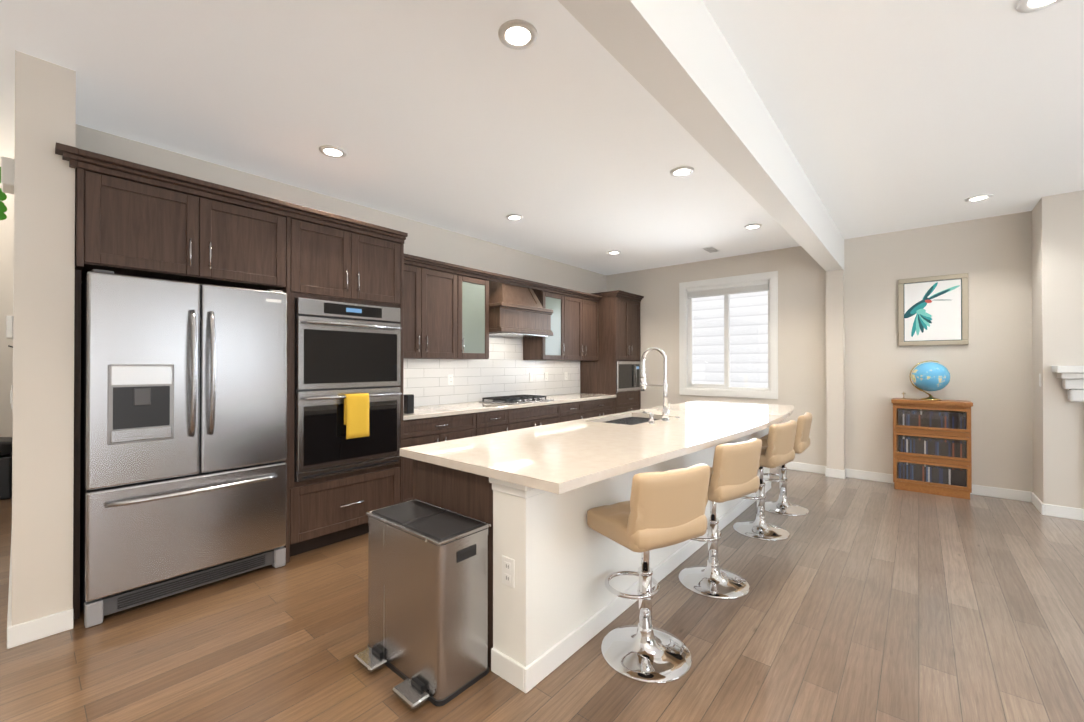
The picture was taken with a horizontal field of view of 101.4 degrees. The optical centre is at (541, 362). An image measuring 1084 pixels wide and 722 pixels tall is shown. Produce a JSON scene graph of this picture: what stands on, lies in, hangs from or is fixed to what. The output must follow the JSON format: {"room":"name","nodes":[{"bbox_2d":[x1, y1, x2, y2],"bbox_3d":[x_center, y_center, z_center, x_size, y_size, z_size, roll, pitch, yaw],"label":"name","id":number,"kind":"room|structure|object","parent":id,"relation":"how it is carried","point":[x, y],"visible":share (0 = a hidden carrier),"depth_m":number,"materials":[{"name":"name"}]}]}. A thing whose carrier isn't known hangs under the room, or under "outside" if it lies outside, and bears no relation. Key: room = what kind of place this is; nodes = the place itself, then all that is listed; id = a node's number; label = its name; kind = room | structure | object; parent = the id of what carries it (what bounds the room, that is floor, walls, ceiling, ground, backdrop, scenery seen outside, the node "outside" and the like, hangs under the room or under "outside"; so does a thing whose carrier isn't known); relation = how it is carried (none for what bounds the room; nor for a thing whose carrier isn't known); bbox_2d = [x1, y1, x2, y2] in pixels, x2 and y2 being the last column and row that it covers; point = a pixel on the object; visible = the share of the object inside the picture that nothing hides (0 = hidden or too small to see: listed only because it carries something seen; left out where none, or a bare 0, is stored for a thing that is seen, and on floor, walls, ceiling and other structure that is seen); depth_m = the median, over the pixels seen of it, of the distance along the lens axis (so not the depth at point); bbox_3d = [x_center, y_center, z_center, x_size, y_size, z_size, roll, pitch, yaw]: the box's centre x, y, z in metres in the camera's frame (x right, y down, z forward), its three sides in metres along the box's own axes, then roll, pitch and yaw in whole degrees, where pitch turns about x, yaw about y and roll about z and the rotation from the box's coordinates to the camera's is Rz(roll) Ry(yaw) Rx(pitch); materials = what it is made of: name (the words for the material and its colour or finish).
{"room":"kitchen","nodes":[
{"label":"kitchen","id":0,"kind":"room"},
{"bbox_2d":[0,183,13,436],"bbox_3d":[-7.707,-1.231,5.782,0.120,5.200,1.530,0,0,40],"label":"wall","id":1,"kind":"structure","parent":0,"point":[6,292],"depth_m":6.10,"materials":[{"name":"beige paint"}]},
{"bbox_2d":[12,50,75,625],"bbox_3d":[-4.841,-1.239,4.222,6.270,5.200,0.200,0,0,40],"label":"wall","id":2,"kind":"structure","parent":0,"point":[43,364],"depth_m":2.18,"materials":[{"name":"beige paint"}]},
{"bbox_2d":[1,156,13,193],"bbox_3d":[-3.228,-1.127,2.684,0.220,0.160,0.054,0,0,40],"label":"door chime","id":3,"kind":"object","parent":2,"relation":"attached to","point":[7,174],"visible":0.75,"depth_m":2.62,"materials":[{"name":"white plastic"}]},
{"bbox_2d":[6,315,12,338],"bbox_3d":[-2.653,-0.175,2.212,0.100,0.110,0.024,0,0,40],"label":"thermostat","id":4,"kind":"object","parent":2,"relation":"attached to","point":[9,327],"visible":0.9,"depth_m":2.18,"materials":[{"name":"white plastic"}]},
{"bbox_2d":[7,531,14,648],"bbox_3d":[-3.392,1.304,2.838,2.314,0.100,0.014,0,0,40],"label":"baseboard","id":5,"kind":"structure","parent":2,"relation":"attached to","point":[10,629],"depth_m":2.17,"materials":[{"name":"white"}]},
{"bbox_2d":[10,385,12,408],"bbox_3d":[-2.610,0.170,2.183,0.072,0.116,0.008,0,0,40],"label":"light switch","id":6,"kind":"object","parent":2,"relation":"attached to","point":[11,396],"visible":0.94,"depth_m":2.16,"materials":[{"name":"white plastic"}]},
{"bbox_2d":[12,269,13,467],"bbox_3d":[-4.670,0.299,3.928,1.040,2.120,0.015,0,0,40],"label":"door frame","id":7,"kind":"structure","parent":2,"relation":"attached to","point":[12,425],"depth_m":3.59,"materials":[{"name":"white"}]},
{"bbox_2d":[75,124,605,406],"bbox_3d":[-0.933,-0.054,5.181,0.120,2.840,6.330,0,0,40],"label":"wall","id":8,"kind":"structure","parent":0,"point":[423,240],"depth_m":4.38,"materials":[{"name":"beige paint"}]},
{"bbox_2d":[71,158,302,297],"bbox_3d":[-2.299,-0.746,2.899,0.744,0.540,1.066,0,0,40],"label":"upper cabinet","id":9,"kind":"object","parent":8,"relation":"attached to","point":[135,219],"depth_m":2.57,"materials":[{"name":"brown wood"}]},
{"bbox_2d":[287,214,402,309],"bbox_3d":[-1.748,-0.743,3.548,0.744,0.540,0.931,0,0,40],"label":"upper cabinet","id":10,"kind":"object","parent":8,"relation":"attached to","point":[342,262],"depth_m":3.33,"materials":[{"name":"brown wood"}]},
{"bbox_2d":[294,297,401,481],"bbox_3d":[-1.656,0.190,3.537,0.782,1.265,0.786,0,0,40],"label":"double oven","id":11,"kind":"object","parent":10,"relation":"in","point":[342,349],"visible":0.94,"depth_m":3.26,"materials":[{"name":"grey metal"}]},
{"bbox_2d":[344,393,368,438],"bbox_3d":[-1.371,0.394,3.284,0.043,0.324,0.176,0,0,40],"label":"towel","id":12,"kind":"object","parent":11,"relation":"hanging from","point":[356,414],"visible":0.98,"depth_m":3.26,"materials":[{"name":"yellow fabric"}]},
{"bbox_2d":[404,257,463,358],"bbox_3d":[-1.271,-0.493,4.410,0.336,0.910,0.949,0,0,40],"label":"upper cabinet","id":13,"kind":"object","parent":8,"relation":"attached to","point":[446,310],"depth_m":4.39,"materials":[{"name":"brown wood"}]},
{"bbox_2d":[464,273,491,358],"bbox_3d":[-0.879,-0.491,4.872,0.336,0.910,0.507,0,0,40],"label":"upper cabinet","id":14,"kind":"object","parent":8,"relation":"attached to","point":[476,286],"depth_m":4.82,"materials":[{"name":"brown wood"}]},
{"bbox_2d":[403,336,579,407],"bbox_3d":[-0.561,0.067,5.514,0.010,0.799,3.556,0,0,40],"label":"tile backsplash","id":15,"kind":"structure","parent":8,"relation":"attached to","point":[505,369],"depth_m":5.43,"materials":[{"name":"white tile"}]},
{"bbox_2d":[448,374,452,384],"bbox_3d":[-1.020,0.195,4.958,0.008,0.116,0.072,0,0,40],"label":"outlet","id":16,"kind":"object","parent":15,"relation":"attached to","point":[450,379],"visible":1,"depth_m":4.95,"materials":[{"name":"white plastic"}]},
{"bbox_2d":[529,373,532,381],"bbox_3d":[-0.146,0.200,5.987,0.008,0.116,0.072,0,0,40],"label":"light switch","id":17,"kind":"object","parent":15,"relation":"attached to","point":[530,376],"visible":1,"depth_m":5.97,"materials":[{"name":"white plastic"}]},
{"bbox_2d":[489,280,552,337],"bbox_3d":[-0.348,-0.660,5.356,0.521,0.677,0.910,0,0,40],"label":"range hood","id":18,"kind":"object","parent":8,"relation":"attached to","point":[518,311],"visible":0.67,"depth_m":5.16,"materials":[{"name":"brown wood"}]},
{"bbox_2d":[523,289,567,360],"bbox_3d":[0.046,-0.485,5.962,0.336,0.910,0.517,0,0,40],"label":"upper cabinet","id":19,"kind":"object","parent":8,"relation":"attached to","point":[555,347],"depth_m":5.84,"materials":[{"name":"brown wood"}]},
{"bbox_2d":[568,293,599,360],"bbox_3d":[0.429,-0.483,6.413,0.336,0.910,0.909,0,0,40],"label":"upper cabinet","id":20,"kind":"object","parent":8,"relation":"attached to","point":[583,312],"depth_m":6.35,"materials":[{"name":"brown wood"}]},
{"bbox_2d":[0,467,1083,721],"bbox_3d":[-1.179,1.388,3.592,12.890,0.060,9.060,0,0,40],"label":"floor","id":21,"kind":"structure","parent":0,"point":[868,601],"depth_m":2.15,"materials":[{"name":"brown wood"}]},
{"bbox_2d":[0,437,11,499],"bbox_3d":[-5.739,1.073,4.326,0.560,0.578,0.740,0,0,40],"label":"bench","id":22,"kind":"object","parent":21,"relation":"on","point":[5,467],"visible":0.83,"depth_m":4.40,"materials":[{"name":"black leather"}]},
{"bbox_2d":[80,269,286,627],"bbox_3d":[-2.255,0.439,2.814,0.823,1.830,0.935,0,0,40],"label":"fridge","id":23,"kind":"object","parent":21,"relation":"on","point":[183,457],"visible":1,"depth_m":2.51,"materials":[{"name":"silver metal"}]},
{"bbox_2d":[283,462,402,562],"bbox_3d":[-1.720,1.108,3.571,0.744,0.500,0.845,0,0,40],"label":"base cabinet","id":24,"kind":"object","parent":21,"relation":"on","point":[324,511],"depth_m":3.26,"materials":[{"name":"brown wood"}]},
{"bbox_2d":[354,499,490,709],"bbox_3d":[-0.553,1.026,1.986,0.572,0.646,0.363,0,0,40],"label":"trash can","id":25,"kind":"object","parent":21,"relation":"on","point":[427,601],"visible":1,"depth_m":1.86,"materials":[{"name":"silver metal"}]},
{"bbox_2d":[403,412,482,501],"bbox_3d":[-1.164,0.932,4.311,0.635,0.858,0.949,0,0,40],"label":"base cabinet","id":26,"kind":"object","parent":21,"relation":"on","point":[417,432],"depth_m":4.03,"materials":[{"name":"brown wood"}]},
{"bbox_2d":[403,393,615,420],"bbox_3d":[-0.316,0.486,5.303,0.651,0.039,3.556,0,0,40],"label":"countertop","id":27,"kind":"structure","parent":26,"relation":"on","point":[422,412],"depth_m":4.75,"materials":[{"name":"stone"}]},
{"bbox_2d":[404,394,413,413],"bbox_3d":[-1.202,0.374,4.003,0.070,0.169,0.070,0,0,40],"label":"speaker","id":28,"kind":"object","parent":27,"relation":"on","point":[408,403],"visible":1,"depth_m":3.98,"materials":[{"name":"black plastic"}]},
{"bbox_2d":[479,394,553,404],"bbox_3d":[-0.294,0.439,5.305,0.510,0.052,0.770,0,0,40],"label":"gas cooktop","id":29,"kind":"object","parent":27,"relation":"in","point":[515,399],"visible":1,"depth_m":5.18,"materials":[{"name":"silver metal"}]},
{"bbox_2d":[483,409,514,434],"bbox_3d":[-0.751,0.935,4.798,0.635,0.858,0.572,0,0,40],"label":"base cabinet","id":30,"kind":"object","parent":21,"relation":"on","point":[497,421],"depth_m":4.67,"materials":[{"name":"brown wood"}]},
{"bbox_2d":[515,403,566,429],"bbox_3d":[-0.311,0.938,5.317,0.635,0.858,1.032,0,0,40],"label":"base cabinet","id":31,"kind":"object","parent":21,"relation":"on","point":[526,417],"depth_m":5.17,"materials":[{"name":"brown wood"}]},
{"bbox_2d":[567,401,586,420],"bbox_3d":[0.132,0.940,5.839,0.635,0.858,0.582,0,0,40],"label":"base cabinet","id":32,"kind":"object","parent":21,"relation":"on","point":[575,410],"depth_m":5.73,"materials":[{"name":"brown wood"}]},
{"bbox_2d":[413,427,770,692],"bbox_3d":[0.894,0.928,3.572,0.860,0.858,3.970,0,0,40],"label":"kitchen island","id":33,"kind":"object","parent":21,"relation":"on","point":[559,604],"visible":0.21,"depth_m":2.02,"materials":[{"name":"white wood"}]},
{"bbox_2d":[502,555,514,587],"bbox_3d":[-0.144,0.889,1.882,0.075,0.120,0.008,0,0,40],"label":"outlet","id":34,"kind":"object","parent":33,"relation":"attached to","point":[508,571],"visible":1,"depth_m":1.88,"materials":[{"name":"white plastic"}]},
{"bbox_2d":[400,400,793,493],"bbox_3d":[1.038,0.561,3.498,1.199,0.208,4.100,0,0,40],"label":"island countertop","id":35,"kind":"structure","parent":33,"relation":"on","point":[561,457],"depth_m":2.46,"materials":[{"name":"stone"}]},
{"bbox_2d":[640,347,669,420],"bbox_3d":[0.898,0.167,3.522,0.248,0.578,0.097,0,0,40],"label":"spring faucet","id":36,"kind":"object","parent":35,"relation":"on","point":[665,410],"visible":1,"depth_m":3.45,"materials":[{"name":"silver metal"}]},
{"bbox_2d":[643,411,679,423],"bbox_3d":[0.937,0.410,3.462,0.095,0.092,0.501,0,0,40],"label":"soap dispenser","id":37,"kind":"object","parent":35,"relation":"on","point":[651,418],"visible":1,"depth_m":3.26,"materials":[{"name":"silver metal"}]},
{"bbox_2d":[587,398,614,417],"bbox_3d":[0.536,0.943,6.314,0.635,0.858,0.909,0,0,40],"label":"base cabinet","id":38,"kind":"object","parent":21,"relation":"on","point":[600,407],"depth_m":6.15,"materials":[{"name":"brown wood"}]},
{"bbox_2d":[580,290,643,413],"bbox_3d":[1.101,0.165,6.937,0.695,2.420,0.758,0,0,40],"label":"tall cabinet","id":39,"kind":"object","parent":21,"relation":"on","point":[619,327],"visible":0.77,"depth_m":6.63,"materials":[{"name":"brown wood"}]},
{"bbox_2d":[616,361,639,391],"bbox_3d":[1.117,0.210,6.923,0.628,0.454,0.706,0,0,40],"label":"built-in microwave","id":40,"kind":"object","parent":39,"relation":"in","point":[627,375],"visible":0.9,"depth_m":6.70,"materials":[{"name":"grey metal"}]},
{"bbox_2d":[587,463,710,683],"bbox_3d":[0.482,0.903,2.065,0.430,0.892,0.454,0,0,-30],"label":"bar stool","id":41,"kind":"object","parent":21,"relation":"on","point":[662,509],"visible":1,"depth_m":1.94,"materials":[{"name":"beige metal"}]},
{"bbox_2d":[678,438,761,599],"bbox_3d":[1.056,0.907,2.733,0.430,0.892,0.454,0,0,-36],"label":"bar stool","id":42,"kind":"object","parent":21,"relation":"on","point":[734,468],"visible":0.77,"depth_m":2.60,"materials":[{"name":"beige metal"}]},
{"bbox_2d":[733,420,796,540],"bbox_3d":[1.764,0.911,3.575,0.430,0.892,0.454,0,0,-42],"label":"bar stool","id":43,"kind":"object","parent":21,"relation":"on","point":[778,450],"visible":0.77,"depth_m":3.44,"materials":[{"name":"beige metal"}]},
{"bbox_2d":[757,412,811,515],"bbox_3d":[2.244,0.914,4.125,0.454,0.892,0.430,0,0,38],"label":"bar stool","id":44,"kind":"object","parent":21,"relation":"on","point":[781,505],"visible":0.77,"depth_m":4.03,"materials":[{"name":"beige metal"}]},
{"bbox_2d":[826,269,844,469],"bbox_3d":[3.519,0.137,5.316,0.170,2.460,0.120,0,0,40],"label":"post","id":45,"kind":"object","parent":21,"relation":"on","point":[835,349],"visible":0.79,"depth_m":5.27,"materials":[{"name":"beige paint"}]},
{"bbox_2d":[891,398,972,499],"bbox_3d":[4.099,0.881,4.683,0.634,0.965,0.298,0,0,40],"label":"bookcase","id":46,"kind":"object","parent":21,"relation":"on","point":[931,446],"visible":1,"depth_m":4.60,"materials":[{"name":"brown wood"}]},
{"bbox_2d":[909,360,949,400],"bbox_3d":[4.099,0.189,4.692,0.327,0.417,0.310,0,0,40],"label":"globe","id":47,"kind":"object","parent":46,"relation":"on","point":[930,376],"visible":1,"depth_m":4.61,"materials":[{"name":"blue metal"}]},
{"bbox_2d":[1032,190,1083,508],"bbox_3d":[5.487,-0.063,3.417,2.250,2.840,0.470,0,0,40],"label":"wall bump-out","id":48,"kind":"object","parent":21,"relation":"on","point":[1058,315],"visible":0.8,"depth_m":3.91,"materials":[{"name":"beige paint"}]},
{"bbox_2d":[1039,374,1041,386],"bbox_3d":[4.529,0.162,4.034,0.008,0.116,0.072,0,0,40],"label":"light switch","id":49,"kind":"object","parent":48,"relation":"attached to","point":[1040,381],"visible":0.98,"depth_m":4.01,"materials":[{"name":"white plastic"}]},
{"bbox_2d":[1051,366,1083,401],"bbox_3d":[5.241,0.690,3.163,2.100,1.330,0.220,0,0,40],"label":"mantel surround","id":50,"kind":"object","parent":48,"relation":"attached to","point":[1072,377],"visible":1,"depth_m":3.76,"materials":[{"name":"white wood"}]},
{"bbox_2d":[0,0,1083,274],"bbox_3d":[0.486,-1.550,2.193,8.520,0.120,9.060,0,0,40],"label":"ceiling","id":51,"kind":"structure","parent":0,"point":[570,138],"depth_m":2.60,"materials":[{"name":"white paint"}]},
{"bbox_2d":[319,145,346,157],"bbox_3d":[-1.470,-1.478,3.119,0.180,0.011,0.180,0,0,40],"label":"recessed light","id":52,"kind":"object","parent":51,"relation":"in","point":[332,151],"visible":1,"depth_m":3.11,"materials":[{"name":"white"}]},
{"bbox_2d":[506,214,522,219],"bbox_3d":[-0.278,-1.471,4.507,0.180,0.011,0.180,0,0,40],"label":"recessed light","id":53,"kind":"object","parent":51,"relation":"in","point":[514,217],"visible":1,"depth_m":4.50,"materials":[{"name":"white"}]},
{"bbox_2d":[498,19,537,49],"bbox_3d":[-0.110,-1.484,2.017,0.180,0.011,0.180,0,0,40],"label":"recessed light","id":54,"kind":"object","parent":51,"relation":"in","point":[517,34],"visible":1,"depth_m":2.01,"materials":[{"name":"white"}]},
{"bbox_2d":[607,251,620,253],"bbox_3d":[0.962,-1.464,5.921,0.180,0.011,0.180,0,0,40],"label":"recessed light","id":55,"kind":"object","parent":51,"relation":"in","point":[613,252],"visible":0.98,"depth_m":5.91,"materials":[{"name":"white"}]},
{"bbox_2d":[670,166,693,176],"bbox_3d":[1.087,-1.477,3.441,0.180,0.011,0.180,0,0,40],"label":"recessed light","id":56,"kind":"object","parent":51,"relation":"in","point":[681,171],"visible":1,"depth_m":3.43,"materials":[{"name":"white"}]},
{"bbox_2d":[558,0,843,270],"bbox_3d":[0.704,-1.301,2.008,0.170,0.380,8.820,0,0,40],"label":"beam","id":57,"kind":"structure","parent":51,"relation":"attached to","point":[677,60],"depth_m":2.01,"materials":[{"name":"white paint"}]},
{"bbox_2d":[702,246,719,252],"bbox_3d":[2.201,-1.466,5.774,0.140,0.008,0.300,0,0,40],"label":"ceiling vent","id":58,"kind":"object","parent":51,"relation":"in","point":[711,249],"visible":1,"depth_m":5.75,"materials":[{"name":"white metal"}]},
{"bbox_2d":[744,224,761,228],"bbox_3d":[2.287,-1.470,4.809,0.180,0.011,0.180,0,0,40],"label":"recessed light","id":59,"kind":"object","parent":51,"relation":"in","point":[752,226],"visible":0.96,"depth_m":4.79,"materials":[{"name":"white"}]},
{"bbox_2d":[965,194,992,201],"bbox_3d":[3.923,-1.474,3.985,0.180,0.011,0.180,0,0,40],"label":"recessed light","id":60,"kind":"object","parent":51,"relation":"in","point":[978,197],"visible":1,"depth_m":3.96,"materials":[{"name":"white"}]},
{"bbox_2d":[1016,0,1062,12],"bbox_3d":[2.051,-1.485,1.796,0.180,0.011,0.180,0,0,40],"label":"recessed light","id":61,"kind":"object","parent":51,"relation":"in","point":[1026,6],"visible":1,"depth_m":1.84,"materials":[{"name":"white"}]},
{"bbox_2d":[606,211,1032,491],"bbox_3d":[3.829,-0.054,5.212,7.340,2.840,0.120,0,0,40],"label":"wall","id":62,"kind":"structure","parent":0,"point":[989,366],"depth_m":5.06,"materials":[{"name":"beige paint"}]},
{"bbox_2d":[679,271,777,398],"bbox_3d":[2.600,-0.353,6.246,1.330,1.670,0.136,0,0,40],"label":"window","id":63,"kind":"structure","parent":62,"relation":"in","point":[772,278],"depth_m":6.23,"materials":[{"name":"white"}]},
{"bbox_2d":[687,280,768,298],"bbox_3d":[2.579,-1.014,6.225,1.110,0.141,0.032,0,0,40],"label":"window blind","id":64,"kind":"object","parent":63,"relation":"attached to","point":[730,289],"visible":0.96,"depth_m":6.18,"materials":[{"name":"white fabric"}]},
{"bbox_2d":[776,462,828,475],"bbox_3d":[2.524,1.321,6.213,2.515,0.100,0.030,0,0,40],"label":"baseboard","id":65,"kind":"structure","parent":62,"relation":"attached to","point":[821,469],"depth_m":5.53,"materials":[{"name":"white"}]},
{"bbox_2d":[898,273,968,345],"bbox_3d":[4.208,-0.554,4.788,0.570,0.745,0.035,0,0,40],"label":"picture frame","id":66,"kind":"object","parent":62,"relation":"attached to","point":[933,310],"visible":0.98,"depth_m":4.77,"materials":[{"name":"beige paper"}]},
{"bbox_2d":[844,468,1029,501],"bbox_3d":[4.192,1.314,4.798,1.520,0.100,0.030,0,0,40],"label":"baseboard","id":67,"kind":"structure","parent":62,"relation":"attached to","point":[1020,495],"depth_m":4.55,"materials":[{"name":"white"}]},
{"bbox_2d":[1030,492,1045,514],"bbox_3d":[4.609,1.310,4.126,0.020,0.100,0.454,0,0,40],"label":"baseboard","id":68,"kind":"structure","parent":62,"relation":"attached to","point":[1041,507],"depth_m":4.06,"materials":[{"name":"white"}]},
{"label":"outside","id":69,"kind":"structure","parent":0,"visible":0},
{"bbox_2d":[692,284,767,387],"bbox_3d":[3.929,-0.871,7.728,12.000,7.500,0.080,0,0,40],"label":"window blinds","id":70,"kind":"object","parent":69,"point":[737,352],"depth_m":8.12,"materials":[{"name":"white"}]},
{"bbox_3d":[-5.045,-1.964,4.194,0.500,0.050,0.108,0,0,40],"label":"ledge shelf","id":71,"kind":"object","parent":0,"visible":0},
{"bbox_2d":[0,167,6,219],"bbox_3d":[-5.076,-1.674,4.145,0.323,0.869,0.215,0,0,40],"label":"plant","id":72,"kind":"object","parent":71,"relation":"on","point":[3,207],"visible":0.25,"depth_m":4.11,"materials":[{"name":"green plant"}]}
]}

